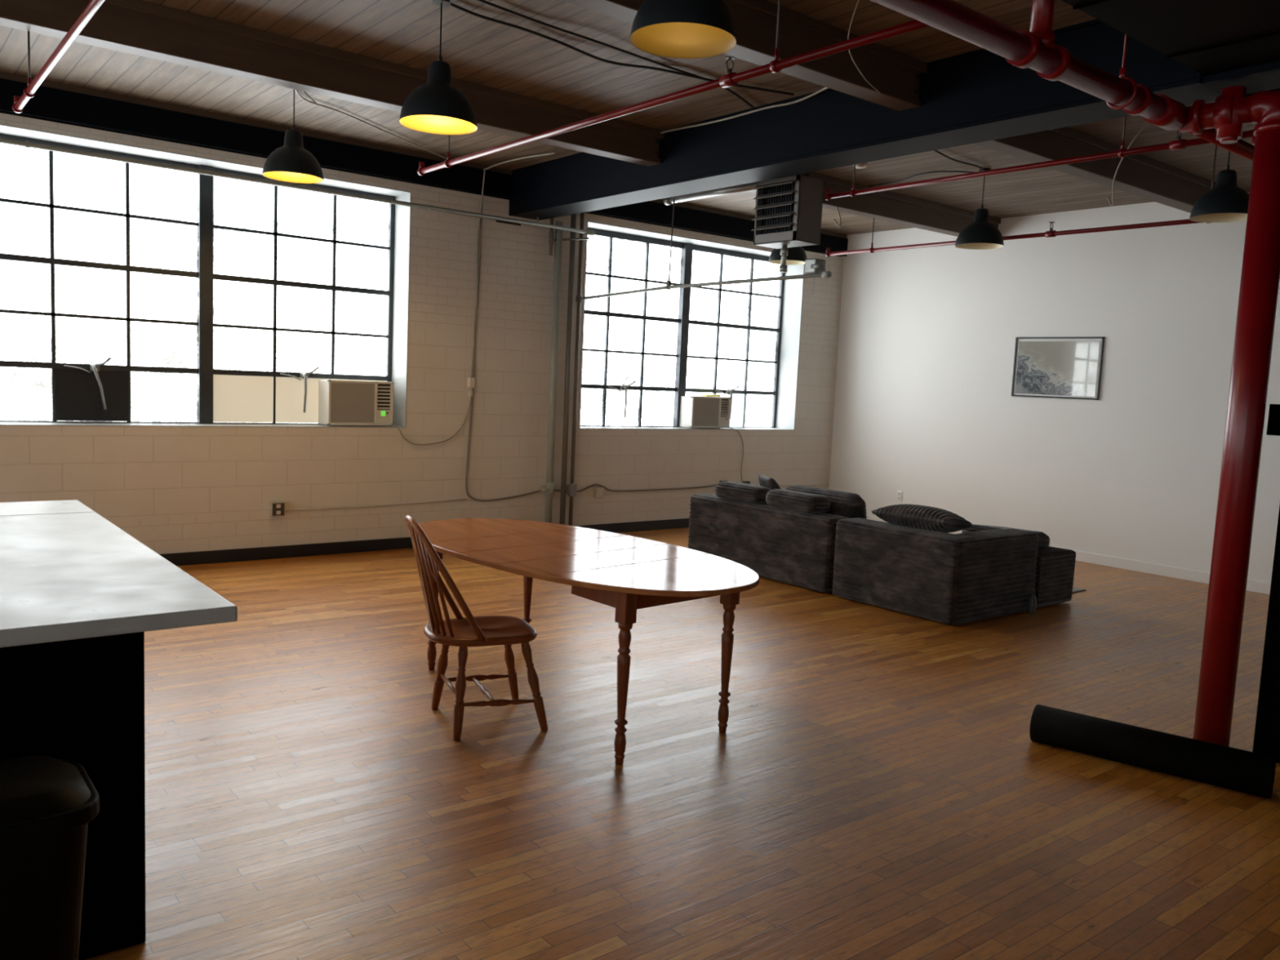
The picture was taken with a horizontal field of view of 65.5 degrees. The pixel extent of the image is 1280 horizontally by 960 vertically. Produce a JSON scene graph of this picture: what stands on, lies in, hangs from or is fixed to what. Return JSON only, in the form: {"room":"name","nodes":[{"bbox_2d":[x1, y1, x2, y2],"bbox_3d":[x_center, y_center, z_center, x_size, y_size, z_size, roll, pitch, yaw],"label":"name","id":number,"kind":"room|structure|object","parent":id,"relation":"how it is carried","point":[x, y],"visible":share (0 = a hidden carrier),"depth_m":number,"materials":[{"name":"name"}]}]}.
{"room":"loft apartment","nodes":[
{"label":"loft apartment","id":0,"kind":"room"},
{"bbox_2d":[0,112,844,554],"bbox_3d":[-3.313,-1.073,7.868,14.670,3.420,0.400,-2,7,-38],"label":"wall","id":1,"kind":"structure","parent":0,"point":[172,489],"depth_m":8.88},
{"bbox_2d":[0,124,411,427],"bbox_3d":[-3.359,-1.435,7.766,3.170,2.015,0.384,-2,7,-38],"label":"window","id":2,"kind":"structure","parent":1,"relation":"in","point":[131,294],"depth_m":7.76,"materials":[{"name":"metal"}]},
{"bbox_2d":[318,379,393,426],"bbox_3d":[-2.446,-0.667,8.579,0.580,0.382,0.249,-2,7,-38],"label":"air conditioner","id":3,"kind":"object","parent":2,"relation":"attached to","point":[340,402],"visible":1,"depth_m":8.47,"materials":[{"name":"white plastic"}]},
{"bbox_2d":[330,382,375,422],"bbox_3d":[-2.437,-0.654,8.455,0.398,0.342,0.026,-2,7,-38],"label":"panel","id":4,"kind":"object","parent":3,"relation":"attached to","point":[350,402],"depth_m":8.45,"materials":[{"name":"beige plastic"}]},
{"bbox_2d":[392,396,471,445],"bbox_3d":[-1.851,-0.544,8.880,0.720,0.463,0.101,-2,7,-38],"label":"power cord","id":5,"kind":"object","parent":3,"relation":"attached to","point":[455,434],"visible":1,"depth_m":8.92,"materials":[{"name":"beige plastic"}]},
{"bbox_2d":[0,78,512,199],"bbox_3d":[-4.985,-2.540,6.074,9.700,0.205,0.105,-2,7,-38],"label":"lintel beam","id":6,"kind":"structure","parent":1,"relation":"attached to","point":[48,104],"depth_m":7.48,"materials":[{"name":"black metal"}]},
{"bbox_2d":[269,501,284,516],"bbox_3d":[-2.933,0.234,8.050,0.110,0.115,0.068,-2,7,-38],"label":"electrical outlet","id":7,"kind":"object","parent":1,"relation":"attached to","point":[277,508],"visible":1,"depth_m":8.02,"materials":[{"name":"beige plastic"}]},
{"bbox_2d":[284,497,466,510],"bbox_3d":[-2.252,0.211,8.623,1.680,0.039,0.014,-2,7,-38],"label":"conduit","id":8,"kind":"object","parent":1,"relation":"attached to","point":[465,498],"visible":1,"depth_m":8.58,"materials":[{"name":"grey metal"}]},
{"bbox_2d":[0,71,847,238],"bbox_3d":[-3.197,-2.727,7.489,14.470,0.045,0.080,-2,7,-38],"label":"ceiling beam","id":9,"kind":"structure","parent":1,"relation":"attached to","point":[2,75],"depth_m":7.71,"materials":[{"name":"wood"}]},
{"bbox_2d":[159,518,689,565],"bbox_3d":[-3.337,0.602,7.810,14.470,0.100,0.016,-2,7,-38],"label":"baseboard","id":10,"kind":"structure","parent":1,"relation":"attached to","point":[357,546],"depth_m":8.34,"materials":[{"name":"black paint"}]},
{"bbox_2d":[467,391,472,399],"bbox_3d":[-1.542,-0.770,9.050,0.035,0.080,0.030,-2,7,-38],"label":"plug","id":11,"kind":"object","parent":1,"relation":"attached to","point":[469,393],"visible":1,"depth_m":9.04,"materials":[{"name":"white plastic"}]},
{"bbox_2d":[467,377,475,387],"bbox_3d":[-1.530,-0.883,9.037,0.055,0.090,0.040,-2,7,-38],"label":"junction box","id":12,"kind":"object","parent":1,"relation":"attached to","point":[471,381],"visible":1,"depth_m":9.02,"materials":[{"name":"white plastic"}]},
{"bbox_2d":[465,200,540,501],"bbox_3d":[-1.214,-1.151,9.239,0.818,2.711,0.056,-2,7,-38],"label":"cable","id":13,"kind":"object","parent":1,"relation":"attached to","point":[481,221],"visible":0.98,"depth_m":9.07,"materials":[{"name":"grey plastic"}]},
{"bbox_2d":[496,220,520,226],"bbox_3d":[-1.204,-2.361,9.122,0.260,0.030,0.008,-2,7,-38],"label":"air vent","id":14,"kind":"object","parent":1,"relation":"in","point":[499,221],"visible":0.64,"depth_m":9.12,"materials":[{"name":"black metal"}]},
{"bbox_2d":[471,151,555,377],"bbox_3d":[-1.111,-1.808,8.618,1.017,1.890,0.050,8,8,43],"label":"cable","id":15,"kind":"object","parent":1,"relation":"attached to","point":[554,153],"visible":0.97,"depth_m":8.87,"materials":[{"name":"beige plastic"}]},
{"bbox_2d":[593,486,604,497],"bbox_3d":[-0.418,0.126,10.058,0.100,0.110,0.053,-2,7,-38],"label":"electrical outlet","id":16,"kind":"object","parent":1,"relation":"attached to","point":[597,491],"visible":1,"depth_m":10.04,"materials":[{"name":"beige plastic"}]},
{"bbox_2d":[553,483,716,492],"bbox_3d":[-0.005,0.070,10.396,2.272,0.097,0.020,-2,7,-38],"label":"cable","id":17,"kind":"object","parent":1,"relation":"attached to","point":[595,484],"visible":0.81,"depth_m":10.41,"materials":[{"name":"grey plastic"}]},
{"bbox_2d":[579,221,804,430],"bbox_3d":[0.540,-1.570,10.868,3.100,2.015,0.384,-2,7,-38],"label":"window","id":18,"kind":"structure","parent":1,"relation":"in","point":[642,352],"depth_m":10.93,"materials":[{"name":"glass"}]},
{"bbox_2d":[679,395,730,428],"bbox_3d":[0.717,-0.759,11.099,0.570,0.347,0.249,-2,7,-38],"label":"air conditioner","id":19,"kind":"object","parent":18,"relation":"attached to","point":[695,411],"visible":1,"depth_m":10.97,"materials":[{"name":"white plastic"}]},
{"bbox_2d":[693,398,719,426],"bbox_3d":[0.727,-0.746,10.975,0.390,0.307,0.026,-2,7,-38],"label":"panel","id":20,"kind":"object","parent":19,"relation":"attached to","point":[706,411],"depth_m":10.97,"materials":[{"name":"beige plastic"}]},
{"bbox_2d":[702,394,720,396],"bbox_3d":[0.804,-0.949,11.206,0.220,0.028,0.080,-2,7,-38],"label":"package","id":21,"kind":"object","parent":19,"relation":"on","point":[703,395],"visible":0.79,"depth_m":11.16,"materials":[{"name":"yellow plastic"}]},
{"bbox_2d":[729,427,743,483],"bbox_3d":[1.096,-0.267,11.253,0.193,0.642,0.061,2,6,-10],"label":"power cord","id":22,"kind":"object","parent":19,"relation":"hanging from","point":[730,428],"visible":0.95,"depth_m":11.27,"materials":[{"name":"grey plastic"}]},
{"bbox_2d":[584,200,848,256],"bbox_3d":[0.764,-2.740,10.649,4.340,0.205,0.105,-2,7,-38],"label":"lintel beam","id":23,"kind":"structure","parent":1,"relation":"attached to","point":[647,212],"depth_m":10.45,"materials":[{"name":"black metal"}]},
{"bbox_2d":[742,480,750,484],"bbox_3d":[1.215,0.058,11.361,0.080,0.090,0.044,-2,7,-38],"label":"electrical outlet","id":24,"kind":"object","parent":1,"relation":"attached to","point":[744,482],"visible":0.41,"depth_m":11.34,"materials":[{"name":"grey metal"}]},
{"bbox_2d":[751,483,829,485],"bbox_3d":[1.653,0.052,11.726,1.740,0.054,0.014,-2,7,-38],"label":"conduit","id":25,"kind":"object","parent":1,"relation":"attached to","point":[824,483],"visible":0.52,"depth_m":11.88,"materials":[{"name":"grey metal"}]},
{"bbox_2d":[0,0,1257,235],"bbox_3d":[0.520,-2.180,3.003,14.670,0.100,12.480,-2,7,-38],"label":"ceiling","id":26,"kind":"structure","parent":0,"point":[478,51],"depth_m":6.33,"materials":[{"name":"wood"}]},
{"bbox_2d":[12,0,105,113],"bbox_3d":[-2.041,-2.039,3.721,0.050,0.555,4.266,-2,7,-38],"label":"pipe","id":27,"kind":"object","parent":26,"relation":"hanging from","point":[93,6],"visible":1,"depth_m":4.43,"materials":[{"name":"metal"}]},
{"bbox_2d":[262,88,324,183],"bbox_3d":[-2.269,-2.299,6.526,0.384,0.620,0.384,-2,7,-38],"label":"pendant lamp","id":28,"kind":"object","parent":26,"relation":"hanging from","point":[290,162],"visible":0.98,"depth_m":6.47,"materials":[{"name":"metal"}]},
{"bbox_2d":[0,0,664,166],"bbox_3d":[-3.678,-2.346,4.439,9.700,0.235,0.200,-2,7,-38],"label":"joist","id":29,"kind":"object","parent":26,"relation":"attached to","point":[140,28],"visible":1,"depth_m":5.70,"materials":[{"name":"brown wood"}]},
{"bbox_2d":[294,89,450,159],"bbox_3d":[-2.017,-2.556,7.356,0.476,0.257,2.546,3,6,8],"label":"cable","id":30,"kind":"object","parent":26,"relation":"attached to","point":[313,102],"visible":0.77,"depth_m":7.36,"materials":[{"name":"beige plastic"}]},
{"bbox_2d":[399,0,477,134],"bbox_3d":[-0.993,-2.083,4.949,0.384,0.620,0.384,-2,7,-38],"label":"pendant lamp","id":31,"kind":"object","parent":26,"relation":"hanging from","point":[436,106],"visible":1,"depth_m":4.90,"materials":[{"name":"metal"}]},
{"bbox_2d":[476,0,755,108],"bbox_3d":[-0.075,-2.390,5.589,0.138,0.028,2.583,8,8,42],"label":"cable","id":32,"kind":"object","parent":26,"relation":"attached to","point":[481,1],"visible":0.94,"depth_m":5.37,"materials":[{"name":"black plastic"}]},
{"bbox_2d":[450,2,794,95],"bbox_3d":[-0.064,-2.394,5.659,2.352,0.035,0.210,-1,7,-34],"label":"cable","id":33,"kind":"object","parent":26,"relation":"attached to","point":[453,5],"visible":0.93,"depth_m":5.65,"materials":[{"name":"black plastic"}]},
{"bbox_2d":[417,0,929,175],"bbox_3d":[-0.198,-2.088,5.041,0.052,0.556,4.036,-2,7,-38],"label":"pipe","id":34,"kind":"object","parent":26,"relation":"hanging from","point":[731,78],"visible":0.94,"depth_m":4.33,"materials":[{"name":"red metal"}]},
{"bbox_2d":[630,0,736,58],"bbox_3d":[0.169,-1.890,3.561,0.384,0.620,0.384,-2,7,-38],"label":"pendant lamp","id":35,"kind":"object","parent":26,"relation":"hanging from","point":[671,28],"visible":1,"depth_m":3.67,"materials":[{"name":"metal"}]},
{"bbox_2d":[663,182,756,205],"bbox_3d":[0.647,-2.486,8.171,0.080,0.314,1.310,-2,7,-38],"label":"flue pipe","id":36,"kind":"object","parent":26,"relation":"hanging from","point":[750,186],"visible":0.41,"depth_m":8.21,"materials":[{"name":"metal"}]},
{"bbox_2d":[660,87,827,133],"bbox_3d":[0.685,-2.449,6.643,0.168,0.052,2.197,-1,7,-35],"label":"cable","id":37,"kind":"object","parent":26,"relation":"attached to","point":[824,88],"visible":0.73,"depth_m":6.66,"materials":[{"name":"beige plastic"}]},
{"bbox_2d":[561,0,927,111],"bbox_3d":[-2.248,-2.102,2.653,9.700,0.235,0.200,-2,7,-38],"label":"joist","id":38,"kind":"object","parent":26,"relation":"attached to","point":[899,77],"visible":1,"depth_m":5.08,"materials":[{"name":"brown wood"}]},
{"bbox_2d":[751,172,823,272],"bbox_3d":[1.151,-2.072,7.561,0.414,0.970,0.450,-2,7,-38],"label":"heater","id":39,"kind":"object","parent":26,"relation":"hanging from","point":[788,209],"visible":0.91,"depth_m":7.44,"materials":[{"name":"grey metal"}]},
{"bbox_2d":[768,246,807,264],"bbox_3d":[1.479,-2.461,9.826,0.384,0.620,0.384,-2,7,-38],"label":"pendant lamp","id":40,"kind":"object","parent":26,"relation":"hanging from","point":[796,255],"visible":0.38,"depth_m":9.72,"materials":[{"name":"metal"}]},
{"bbox_2d":[853,162,866,168],"bbox_3d":[1.798,-2.568,8.135,0.110,0.040,0.110,-2,7,-38],"label":"smoke detector","id":41,"kind":"object","parent":26,"relation":"attached to","point":[860,166],"visible":0.78,"depth_m":8.10,"materials":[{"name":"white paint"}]},
{"bbox_2d":[847,0,879,93],"bbox_3d":[1.093,-2.163,4.853,0.138,0.258,1.061,4,6,15],"label":"loose wire","id":42,"kind":"object","parent":26,"relation":"hanging from","point":[858,0],"visible":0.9,"depth_m":4.84,"materials":[{"name":"beige"}]},
{"bbox_2d":[746,172,1000,236],"bbox_3d":[1.997,-2.559,9.107,4.340,0.235,0.200,-2,7,-38],"label":"joist","id":43,"kind":"object","parent":26,"relation":"attached to","point":[885,206],"visible":0.3,"depth_m":9.37,"materials":[{"name":"brown wood"}]},
{"bbox_2d":[833,206,841,227],"bbox_3d":[1.732,-2.308,8.704,0.059,0.214,0.287,4,6,14],"label":"loose wire","id":44,"kind":"object","parent":43,"relation":"hanging from","point":[835,221],"visible":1,"depth_m":8.75,"materials":[{"name":"beige"}]},
{"bbox_2d":[506,18,1279,220],"bbox_3d":[2.674,-1.985,4.529,0.330,0.400,12.130,-2,7,-38],"label":"girder","id":45,"kind":"object","parent":26,"relation":"attached to","point":[974,96],"visible":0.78,"depth_m":5.97,"materials":[{"name":"black metal"}]},
{"bbox_2d":[0,137,595,235],"bbox_3d":[-4.454,-2.244,6.343,10.250,0.090,0.052,-2,7,-38],"label":"conduit","id":46,"kind":"object","parent":45,"relation":"attached to","point":[28,144],"visible":1,"depth_m":7.63,"materials":[{"name":"grey metal"}]},
{"bbox_2d":[868,170,977,186],"bbox_3d":[2.363,-2.572,8.476,0.224,0.021,1.119,-3,8,-44],"label":"cable","id":47,"kind":"object","parent":26,"relation":"attached to","point":[937,171],"visible":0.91,"depth_m":8.33,"materials":[{"name":"black plastic"}]},
{"bbox_2d":[933,150,984,170],"bbox_3d":[2.086,-2.472,7.357,0.050,0.023,2.172,8,8,43],"label":"cable","id":48,"kind":"object","parent":26,"relation":"attached to","point":[936,151],"visible":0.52,"depth_m":7.79,"materials":[{"name":"black plastic"}]},
{"bbox_2d":[955,168,1004,249],"bbox_3d":[2.811,-2.235,8.179,0.384,0.620,0.384,-2,7,-38],"label":"pendant lamp","id":49,"kind":"object","parent":26,"relation":"hanging from","point":[980,234],"visible":0.98,"depth_m":8.11,"materials":[{"name":"metal"}]},
{"bbox_2d":[825,144,1217,257],"bbox_3d":[3.229,-2.236,8.054,0.052,0.556,4.446,-2,7,-38],"label":"pipe","id":50,"kind":"object","parent":26,"relation":"hanging from","point":[1051,233],"visible":0.83,"depth_m":7.97,"materials":[{"name":"red metal"}]},
{"bbox_2d":[824,116,1253,199],"bbox_3d":[2.315,-2.160,6.315,0.052,0.441,2.926,-2,7,-38],"label":"pipe","id":51,"kind":"object","parent":26,"relation":"hanging from","point":[1180,144],"visible":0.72,"depth_m":6.10,"materials":[{"name":"red metal"}]},
{"bbox_2d":[871,0,1255,161],"bbox_3d":[1.097,-1.849,3.460,9.124,0.598,0.138,-2,7,-38],"label":"pipe","id":52,"kind":"object","parent":26,"relation":"hanging from","point":[1036,50],"visible":0.97,"depth_m":3.81,"materials":[{"name":"red metal"}]},
{"bbox_2d":[973,126,1216,213],"bbox_3d":[3.426,-2.315,7.321,4.340,0.235,0.200,-2,7,-38],"label":"joist","id":53,"kind":"object","parent":26,"relation":"attached to","point":[1138,175],"visible":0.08,"depth_m":7.23,"materials":[{"name":"brown wood"}]},
{"bbox_2d":[1107,121,1148,205],"bbox_3d":[3.302,-2.161,6.778,0.104,0.453,0.920,4,6,9],"label":"loose wire","id":54,"kind":"object","parent":26,"relation":"hanging from","point":[1147,122],"visible":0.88,"depth_m":6.78,"materials":[{"name":"beige"}]},
{"bbox_2d":[1189,151,1249,222],"bbox_3d":[3.814,-2.017,6.461,0.384,0.620,0.384,-2,7,-38],"label":"pendant lamp","id":55,"kind":"object","parent":26,"relation":"hanging from","point":[1225,202],"visible":0.87,"depth_m":6.41,"materials":[{"name":"metal"}]},
{"bbox_2d":[84,527,1279,959],"bbox_3d":[0.361,1.319,3.355,14.670,0.100,12.480,-2,7,-38],"label":"floor","id":56,"kind":"structure","parent":0,"point":[876,785],"depth_m":3.93,"materials":[{"name":"brown wood"}]},
{"bbox_2d":[0,755,99,959],"bbox_3d":[-1.427,0.975,2.109,0.475,0.672,0.355,-2,7,-38],"label":"trash bin","id":57,"kind":"object","parent":56,"relation":"on","point":[47,804],"visible":1,"depth_m":2.06,"materials":[{"name":"black plastic"}]},
{"bbox_2d":[0,499,237,959],"bbox_3d":[-2.569,0.696,3.163,1.780,0.912,2.405,-2,7,-38],"label":"kitchen island","id":58,"kind":"object","parent":56,"relation":"on","point":[80,595],"depth_m":2.63,"materials":[{"name":"white stone"}]},
{"bbox_2d":[0,499,237,647],"bbox_3d":[-2.550,0.265,3.119,1.780,0.044,2.405,-2,7,-38],"label":"countertop","id":59,"kind":"structure","parent":58,"relation":"on","point":[68,572],"depth_m":2.93,"materials":[{"name":"white stone"}]},
{"bbox_2d":[404,515,547,740],"bbox_3d":[-0.756,0.629,4.486,0.604,0.950,0.459,0,6,-25],"label":"chair","id":60,"kind":"object","parent":56,"relation":"on","point":[462,632],"visible":1,"depth_m":4.39,"materials":[{"name":"brown wood"}]},
{"bbox_2d":[539,221,562,523],"bbox_3d":[-0.859,-0.921,9.466,0.177,3.020,0.099,-2,7,-38],"label":"vertical conduit","id":61,"kind":"object","parent":56,"relation":"on","point":[548,495],"depth_m":9.47,"materials":[{"name":"metal"}]},
{"bbox_2d":[548,217,589,255],"bbox_3d":[-0.665,-2.279,9.400,0.419,0.350,0.047,-1,7,-29],"label":"pipe stub","id":62,"kind":"object","parent":61,"relation":"attached to","point":[551,236],"visible":0.88,"depth_m":9.31,"materials":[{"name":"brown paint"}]},
{"bbox_2d":[559,213,576,524],"bbox_3d":[-0.698,-0.998,9.598,0.052,3.160,0.052,-2,7,-38],"label":"vertical conduit","id":63,"kind":"object","parent":56,"relation":"on","point":[573,217],"visible":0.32,"depth_m":9.57,"materials":[{"name":"beige metal"}]},
{"bbox_2d":[568,212,584,525],"bbox_3d":[-0.623,-1.004,9.696,0.060,3.160,0.060,-2,7,-38],"label":"vertical conduit","id":64,"kind":"object","parent":56,"relation":"on","point":[579,295],"visible":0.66,"depth_m":9.67,"materials":[{"name":"grey metal"}]},
{"bbox_2d":[566,483,577,496],"bbox_3d":[-0.668,0.096,9.740,0.075,0.120,0.070,-2,7,-38],"label":"switch box","id":65,"kind":"object","parent":64,"relation":"attached to","point":[571,489],"visible":1,"depth_m":9.71,"materials":[{"name":"metal"}]},
{"bbox_2d":[579,199,831,300],"bbox_3d":[0.457,-1.954,8.421,0.176,0.860,3.121,-2,7,-38],"label":"gas pipe","id":66,"kind":"object","parent":64,"relation":"attached to","point":[814,268],"visible":1,"depth_m":7.88,"materials":[{"name":"grey metal"}]},
{"bbox_2d":[408,518,759,764],"bbox_3d":[-0.362,0.705,4.856,1.107,0.755,2.114,-2,7,-38],"label":"dining table","id":67,"kind":"object","parent":56,"relation":"on","point":[627,574],"visible":0.82,"depth_m":4.48,"materials":[{"name":"brown wood"}]},
{"bbox_2d":[687,493,848,592],"bbox_3d":[1.317,0.484,8.547,1.012,0.582,1.620,-2,7,-38],"label":"sofa section","id":68,"kind":"object","parent":56,"relation":"on","point":[796,548],"visible":0.69,"depth_m":8.09,"materials":[{"name":"black fabric"}]},
{"bbox_2d":[714,481,771,503],"bbox_3d":[0.886,0.105,8.505,0.263,0.146,0.521,-2,8,-41],"label":"throw cushion","id":69,"kind":"object","parent":68,"relation":"on","point":[735,491],"visible":0.88,"depth_m":8.38,"materials":[{"name":"grey fabric"}]},
{"bbox_2d":[758,473,780,489],"bbox_3d":[1.200,0.140,8.941,0.226,0.353,0.401,2,6,-9],"label":"throw cushion","id":70,"kind":"object","parent":68,"relation":"on","point":[764,481],"visible":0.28,"depth_m":8.79,"materials":[{"name":"grey fabric"}]},
{"bbox_2d":[765,488,831,513],"bbox_3d":[1.270,0.170,8.022,0.259,0.148,0.550,-1,7,-35],"label":"throw cushion","id":71,"kind":"object","parent":68,"relation":"on","point":[808,503],"visible":1,"depth_m":7.88,"materials":[{"name":"grey fabric"}]},
{"bbox_2d":[785,484,866,519],"bbox_3d":[1.505,0.254,8.196,0.237,0.368,0.840,-2,7,-38],"label":"throw cushion","id":72,"kind":"object","parent":68,"relation":"on","point":[851,505],"visible":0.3,"depth_m":7.92,"materials":[{"name":"grey fabric"}]},
{"bbox_2d":[832,517,1039,624],"bbox_3d":[2.204,0.628,7.466,1.046,0.592,1.083,-2,7,-38],"label":"sofa section","id":73,"kind":"object","parent":56,"relation":"on","point":[944,577],"visible":1,"depth_m":7.08,"materials":[{"name":"black fabric"}]},
{"bbox_2d":[871,503,973,533],"bbox_3d":[2.077,0.284,7.331,0.437,0.203,0.600,-3,8,-44],"label":"throw cushion","id":74,"kind":"object","parent":73,"relation":"on","point":[916,516],"visible":0.84,"depth_m":7.18,"materials":[{"name":"black fabric"}]},
{"bbox_2d":[1026,592,1036,613],"bbox_3d":[2.890,0.907,7.333,0.062,0.150,0.062,-2,7,-38],"label":"plastic bottle","id":75,"kind":"object","parent":56,"relation":"on","point":[1032,604],"visible":1,"depth_m":7.31,"materials":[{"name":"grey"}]},
{"bbox_2d":[1033,546,1075,607],"bbox_3d":[2.997,0.724,7.793,0.577,0.408,0.560,-2,7,-38],"label":"ottoman","id":76,"kind":"object","parent":56,"relation":"on","point":[1055,569],"visible":0.33,"depth_m":7.57,"materials":[{"name":"black fabric"}]},
{"bbox_2d":[961,524,1049,548],"bbox_3d":[2.874,0.452,7.826,0.667,0.209,0.443,-3,8,-42],"label":"throw cushion","id":77,"kind":"object","parent":76,"relation":"on","point":[1043,540],"visible":0.31,"depth_m":7.75,"materials":[{"name":"black fabric"}]},
{"bbox_2d":[1072,586,1085,592],"bbox_3d":[3.242,0.887,8.376,0.650,0.012,0.715,-2,7,-38],"label":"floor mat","id":78,"kind":"object","parent":56,"relation":"on","point":[1075,589],"visible":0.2,"depth_m":8.27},
{"bbox_2d":[1029,704,1275,799],"bbox_3d":[2.213,1.172,4.349,0.940,0.173,0.180,7,7,37],"label":"stand base","id":79,"kind":"object","parent":56,"relation":"on","point":[1252,773],"visible":1,"depth_m":4.26,"materials":[{"name":"black metal"}]},
{"bbox_2d":[1178,85,1279,746],"bbox_3d":[2.609,-0.258,4.591,0.471,2.990,0.180,8,8,41],"label":"standpipe","id":80,"kind":"object","parent":56,"relation":"on","point":[1260,268],"visible":0.92,"depth_m":4.45,"materials":[{"name":"red metal"}]},
{"bbox_2d":[828,191,1279,582],"bbox_3d":[6.224,-0.606,7.527,0.200,3.420,12.080,-2,7,-38],"label":"wall","id":81,"kind":"structure","parent":0,"point":[926,410],"depth_m":9.92,"materials":[{"name":"white paint"}]},
{"bbox_2d":[896,490,902,501],"bbox_3d":[2.985,0.184,11.458,0.016,0.120,0.075,-2,7,-38],"label":"electrical outlet","id":82,"kind":"object","parent":81,"relation":"attached to","point":[900,493],"visible":1,"depth_m":11.45,"materials":[{"name":"white paint"}]},
{"bbox_2d":[1011,336,1104,399],"bbox_3d":[4.150,-1.121,9.932,0.022,0.605,0.920,-2,7,-38],"label":"framed picture","id":83,"kind":"object","parent":81,"relation":"attached to","point":[1054,367],"visible":1,"depth_m":9.91,"materials":[{"name":"black"}]},
{"bbox_2d":[866,515,1271,594],"bbox_3d":[6.069,1.047,7.619,0.018,0.100,12.064,-2,7,-38],"label":"baseboard","id":84,"kind":"structure","parent":81,"relation":"attached to","point":[1256,586],"depth_m":9.24,"materials":[{"name":"white paint"}]},
{"bbox_2d":[1061,0,1279,97],"bbox_3d":[1.095,-1.560,-0.561,11.100,0.368,6.100,-2,7,-38],"label":"ceiling","id":85,"kind":"structure","parent":0,"point":[1206,37],"depth_m":3.93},
{"bbox_2d":[1252,505,1279,763],"bbox_3d":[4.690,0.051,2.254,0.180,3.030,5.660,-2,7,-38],"label":"post","id":86,"kind":"structure","parent":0,"point":[1267,729],"depth_m":4.47,"materials":[{"name":"metal"}]},
{"bbox_2d":[1266,404,1279,435],"bbox_3d":[2.896,-0.269,4.478,0.120,0.140,0.090,-2,7,-38],"label":"hardware piece","id":87,"kind":"object","parent":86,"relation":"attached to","point":[1273,420],"visible":1,"depth_m":4.46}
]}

